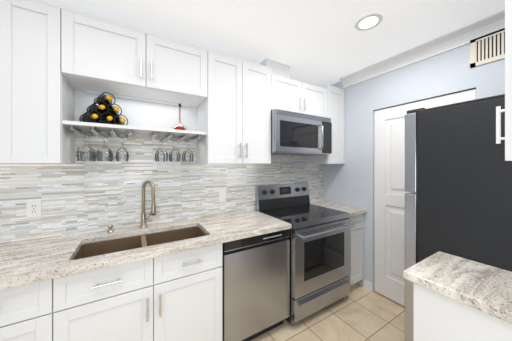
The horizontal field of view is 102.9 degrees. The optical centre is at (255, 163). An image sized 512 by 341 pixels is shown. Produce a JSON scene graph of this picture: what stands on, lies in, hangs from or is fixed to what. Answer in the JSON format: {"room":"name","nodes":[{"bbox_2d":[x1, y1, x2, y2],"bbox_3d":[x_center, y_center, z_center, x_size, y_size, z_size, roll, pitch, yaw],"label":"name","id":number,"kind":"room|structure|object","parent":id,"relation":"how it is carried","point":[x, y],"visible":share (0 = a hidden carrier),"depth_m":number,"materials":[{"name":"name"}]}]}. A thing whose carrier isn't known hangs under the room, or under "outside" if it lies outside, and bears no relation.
{"room":"kitchen","nodes":[
{"label":"kitchen","id":0,"kind":"room"},
{"bbox_2d":[69,125,199,161],"bbox_3d":[-0.880,-0.131,1.601,0.828,0.221,0.271,0,0,-31],"label":"glasses","id":1,"kind":"object","parent":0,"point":[93,155],"visible":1,"depth_m":1.54,"materials":[{"name":"clear glass"}]},
{"bbox_2d":[43,0,504,87],"bbox_3d":[0.563,-1.100,0.024,3.790,0.060,4.700,0,0,-31],"label":"ceiling","id":2,"kind":"structure","parent":0,"point":[320,43],"depth_m":1.56,"materials":[{"name":"white paint"}]},
{"bbox_2d":[355,13,382,30],"bbox_3d":[0.845,-1.065,1.535,0.184,0.010,0.184,0,0,-31],"label":"recessed light","id":3,"kind":"object","parent":2,"relation":"in","point":[368,21],"visible":1,"depth_m":1.53,"materials":[{"name":"white plastic"}]},
{"bbox_2d":[250,284,404,340],"bbox_3d":[0.563,1.460,0.024,3.790,0.060,4.700,0,0,-31],"label":"floor","id":4,"kind":"structure","parent":0,"point":[359,313],"depth_m":1.83,"materials":[{"name":"beige tile"}]},
{"bbox_2d":[0,271,91,340],"bbox_3d":[-1.539,0.993,1.028,1.016,0.876,0.591,0,0,-31],"label":"base cabinet","id":5,"kind":"object","parent":4,"relation":"on","point":[57,309],"depth_m":1.00,"materials":[{"name":"white wood"}]},
{"bbox_2d":[0,201,366,289],"bbox_3d":[-0.430,0.535,1.676,3.585,0.038,0.626,0,0,-31],"label":"countertop","id":6,"kind":"structure","parent":5,"relation":"on","point":[30,262],"depth_m":1.31,"materials":[{"name":"stone"}]},
{"bbox_2d":[107,225,113,232],"bbox_3d":[-1.106,0.488,1.549,0.042,0.054,0.056,0,0,-31],"label":"soap dispenser","id":7,"kind":"object","parent":6,"relation":"on","point":[110,228],"visible":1,"depth_m":1.54,"materials":[{"name":"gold metal"}]},
{"bbox_2d":[73,227,206,259],"bbox_3d":[-0.761,0.656,1.450,0.820,0.202,0.400,0,0,-31],"label":"sink","id":8,"kind":"object","parent":6,"relation":"in","point":[108,246],"visible":0.15,"depth_m":1.55,"materials":[{"name":"brown metal"}]},
{"bbox_2d":[139,181,155,227],"bbox_3d":[-0.872,0.324,1.643,0.116,0.382,0.134,0,0,-31],"label":"faucet","id":9,"kind":"object","parent":6,"relation":"on","point":[144,217],"visible":1,"depth_m":1.64,"materials":[{"name":"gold metal"}]},
{"bbox_2d":[222,229,289,340],"bbox_3d":[-0.119,0.994,1.868,0.608,0.872,0.596,0,0,-31],"label":"dishwasher","id":10,"kind":"object","parent":4,"relation":"on","point":[255,286],"visible":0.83,"depth_m":1.59,"materials":[{"name":"silver metal"}]},
{"bbox_2d":[255,183,353,324],"bbox_3d":[0.508,0.838,2.183,0.772,1.185,0.715,0,0,-31],"label":"range","id":11,"kind":"object","parent":4,"relation":"on","point":[320,254],"visible":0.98,"depth_m":1.95,"materials":[{"name":"silver metal"}]},
{"bbox_2d":[349,213,363,287],"bbox_3d":[0.954,0.993,2.526,0.334,0.876,0.591,0,0,-31],"label":"base cabinet","id":12,"kind":"object","parent":4,"relation":"on","point":[357,232],"depth_m":2.30,"materials":[{"name":"white wood"}]},
{"bbox_2d":[405,94,511,340],"bbox_3d":[1.490,0.536,1.232,0.700,1.787,0.866,0,0,-31],"label":"refrigerator","id":13,"kind":"object","parent":4,"relation":"on","point":[458,183],"visible":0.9,"depth_m":1.15,"materials":[{"name":"black metal"}]},
{"bbox_2d":[413,282,511,340],"bbox_3d":[1.084,0.993,0.823,0.405,0.875,0.606,0,0,-31],"label":"base cabinet","id":14,"kind":"object","parent":4,"relation":"on","point":[438,316],"visible":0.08,"depth_m":0.87,"materials":[{"name":"white wood"}]},
{"bbox_2d":[404,251,511,323],"bbox_3d":[1.064,0.535,0.828,0.437,0.038,0.637,0,0,-31],"label":"countertop","id":15,"kind":"structure","parent":14,"relation":"on","point":[485,288],"depth_m":0.90,"materials":[{"name":"stone"}]},
{"bbox_2d":[323,43,504,291],"bbox_3d":[1.554,0.180,1.996,0.140,2.500,2.140,0,0,-31],"label":"wall","id":16,"kind":"structure","parent":0,"point":[350,182],"depth_m":2.28,"materials":[{"name":"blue paint"}]},
{"bbox_2d":[364,280,372,291],"bbox_3d":[1.273,1.385,2.316,0.012,0.090,0.100,0,0,-31],"label":"baseboard","id":17,"kind":"structure","parent":16,"relation":"attached to","point":[368,285],"depth_m":2.31,"materials":[{"name":"white wood"}]},
{"bbox_2d":[340,10,504,87],"bbox_3d":[1.544,-1.015,1.794,0.085,0.110,1.805,0,0,-31],"label":"crown molding","id":18,"kind":"structure","parent":16,"relation":"attached to","point":[481,28],"depth_m":1.78,"materials":[{"name":"white wood"}]},
{"bbox_2d":[374,89,475,306],"bbox_3d":[1.542,0.413,1.953,0.035,2.010,0.788,0,0,-31],"label":"closet door","id":19,"kind":"structure","parent":16,"relation":"in","point":[389,199],"depth_m":2.13,"materials":[{"name":"white wood"}]},
{"bbox_2d":[470,29,504,67],"bbox_3d":[1.785,-0.870,1.463,0.012,0.220,0.350,0,0,-31],"label":"air vent","id":20,"kind":"object","parent":16,"relation":"in","point":[488,49],"visible":0.79,"depth_m":1.53,"materials":[{"name":"beige metal"}]},
{"bbox_3d":[-0.621,0.180,1.995,3.790,2.500,0.100,0,0,-31],"label":"wall","id":21,"kind":"structure","parent":0,"visible":0},
{"bbox_2d":[0,0,11,163],"bbox_3d":[-1.571,-0.469,1.155,0.370,0.936,0.344,0,0,-31],"label":"upper cabinet","id":22,"kind":"object","parent":21,"relation":"attached to","point":[5,5],"depth_m":1.09,"materials":[{"name":"white wood"}]},
{"bbox_2d":[12,0,79,163],"bbox_3d":[-1.376,-0.469,1.272,0.313,0.936,0.344,0,0,-31],"label":"upper cabinet","id":23,"kind":"object","parent":21,"relation":"attached to","point":[62,68],"depth_m":1.17,"materials":[{"name":"white wood"}]},
{"bbox_2d":[64,7,211,107],"bbox_3d":[-0.861,-0.740,1.581,0.888,0.396,0.344,0,0,-31],"label":"upper cabinet","id":24,"kind":"object","parent":21,"relation":"attached to","point":[101,55],"depth_m":1.42,"materials":[{"name":"white wood"}]},
{"bbox_2d":[79,92,127,124],"bbox_3d":[-1.081,-0.380,1.460,0.232,0.228,0.247,0,0,39],"label":"wine rack","id":25,"kind":"object","parent":24,"relation":"in","point":[100,109],"visible":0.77,"depth_m":1.42,"materials":[{"name":"black metal"}]},
{"bbox_2d":[172,103,186,129],"bbox_3d":[-0.651,-0.392,1.744,0.124,0.253,0.124,0,0,-31],"label":"decanter","id":26,"kind":"object","parent":24,"relation":"in","point":[179,126],"visible":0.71,"depth_m":1.71,"materials":[{"name":"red glass"}]},
{"bbox_2d":[0,132,322,243],"bbox_3d":[-0.593,0.140,1.949,3.590,0.860,0.008,0,0,-31],"label":"tile backsplash","id":27,"kind":"structure","parent":21,"relation":"attached to","point":[80,197],"depth_m":1.67,"materials":[{"name":"tile"}]},
{"bbox_2d":[26,200,41,217],"bbox_3d":[-1.511,0.305,1.389,0.072,0.116,0.006,0,0,-31],"label":"electrical outlet plate","id":28,"kind":"object","parent":27,"relation":"attached to","point":[33,208],"visible":1,"depth_m":1.39,"materials":[{"name":"white plastic"}]},
{"bbox_2d":[219,189,225,200],"bbox_3d":[-0.345,0.320,2.088,0.072,0.116,0.008,0,0,-31],"label":"electrical outlet plate","id":29,"kind":"object","parent":27,"relation":"attached to","point":[222,195],"visible":1,"depth_m":2.09,"materials":[{"name":"white plastic"}]},
{"bbox_2d":[196,51,271,163],"bbox_3d":[-0.211,-0.469,1.972,0.630,0.936,0.344,0,0,-31],"label":"upper cabinet","id":30,"kind":"object","parent":21,"relation":"attached to","point":[233,127],"depth_m":1.81,"materials":[{"name":"white wood"}]},
{"bbox_2d":[260,58,327,117],"bbox_3d":[0.406,-0.799,2.343,0.810,0.540,0.344,0,0,-31],"label":"upper cabinet","id":31,"kind":"object","parent":21,"relation":"attached to","point":[288,94],"depth_m":2.16,"materials":[{"name":"white wood"}]},
{"bbox_2d":[271,109,331,155],"bbox_3d":[0.435,-0.317,2.295,0.804,0.422,0.453,0,0,-31],"label":"over-the-range microwave","id":32,"kind":"object","parent":31,"relation":"attached to","point":[297,134],"visible":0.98,"depth_m":2.10,"materials":[{"name":"silver metal"}]},
{"bbox_2d":[306,85,344,163],"bbox_3d":[0.893,-0.469,2.635,0.326,0.936,0.344,0,0,-31],"label":"upper cabinet","id":33,"kind":"object","parent":21,"relation":"attached to","point":[336,96],"depth_m":2.51,"materials":[{"name":"white wood"}]},
{"bbox_3d":[1.604,0.180,0.719,1.290,2.500,0.100,0,0,-31],"label":"wall","id":34,"kind":"structure","parent":0,"visible":0},
{"bbox_2d":[496,0,511,160],"bbox_3d":[1.149,-0.539,0.713,0.405,1.059,0.352,0,0,-31],"label":"upper cabinet","id":35,"kind":"object","parent":34,"relation":"attached to","point":[507,110],"visible":1,"depth_m":0.73,"materials":[{"name":"white wood"}]}
]}

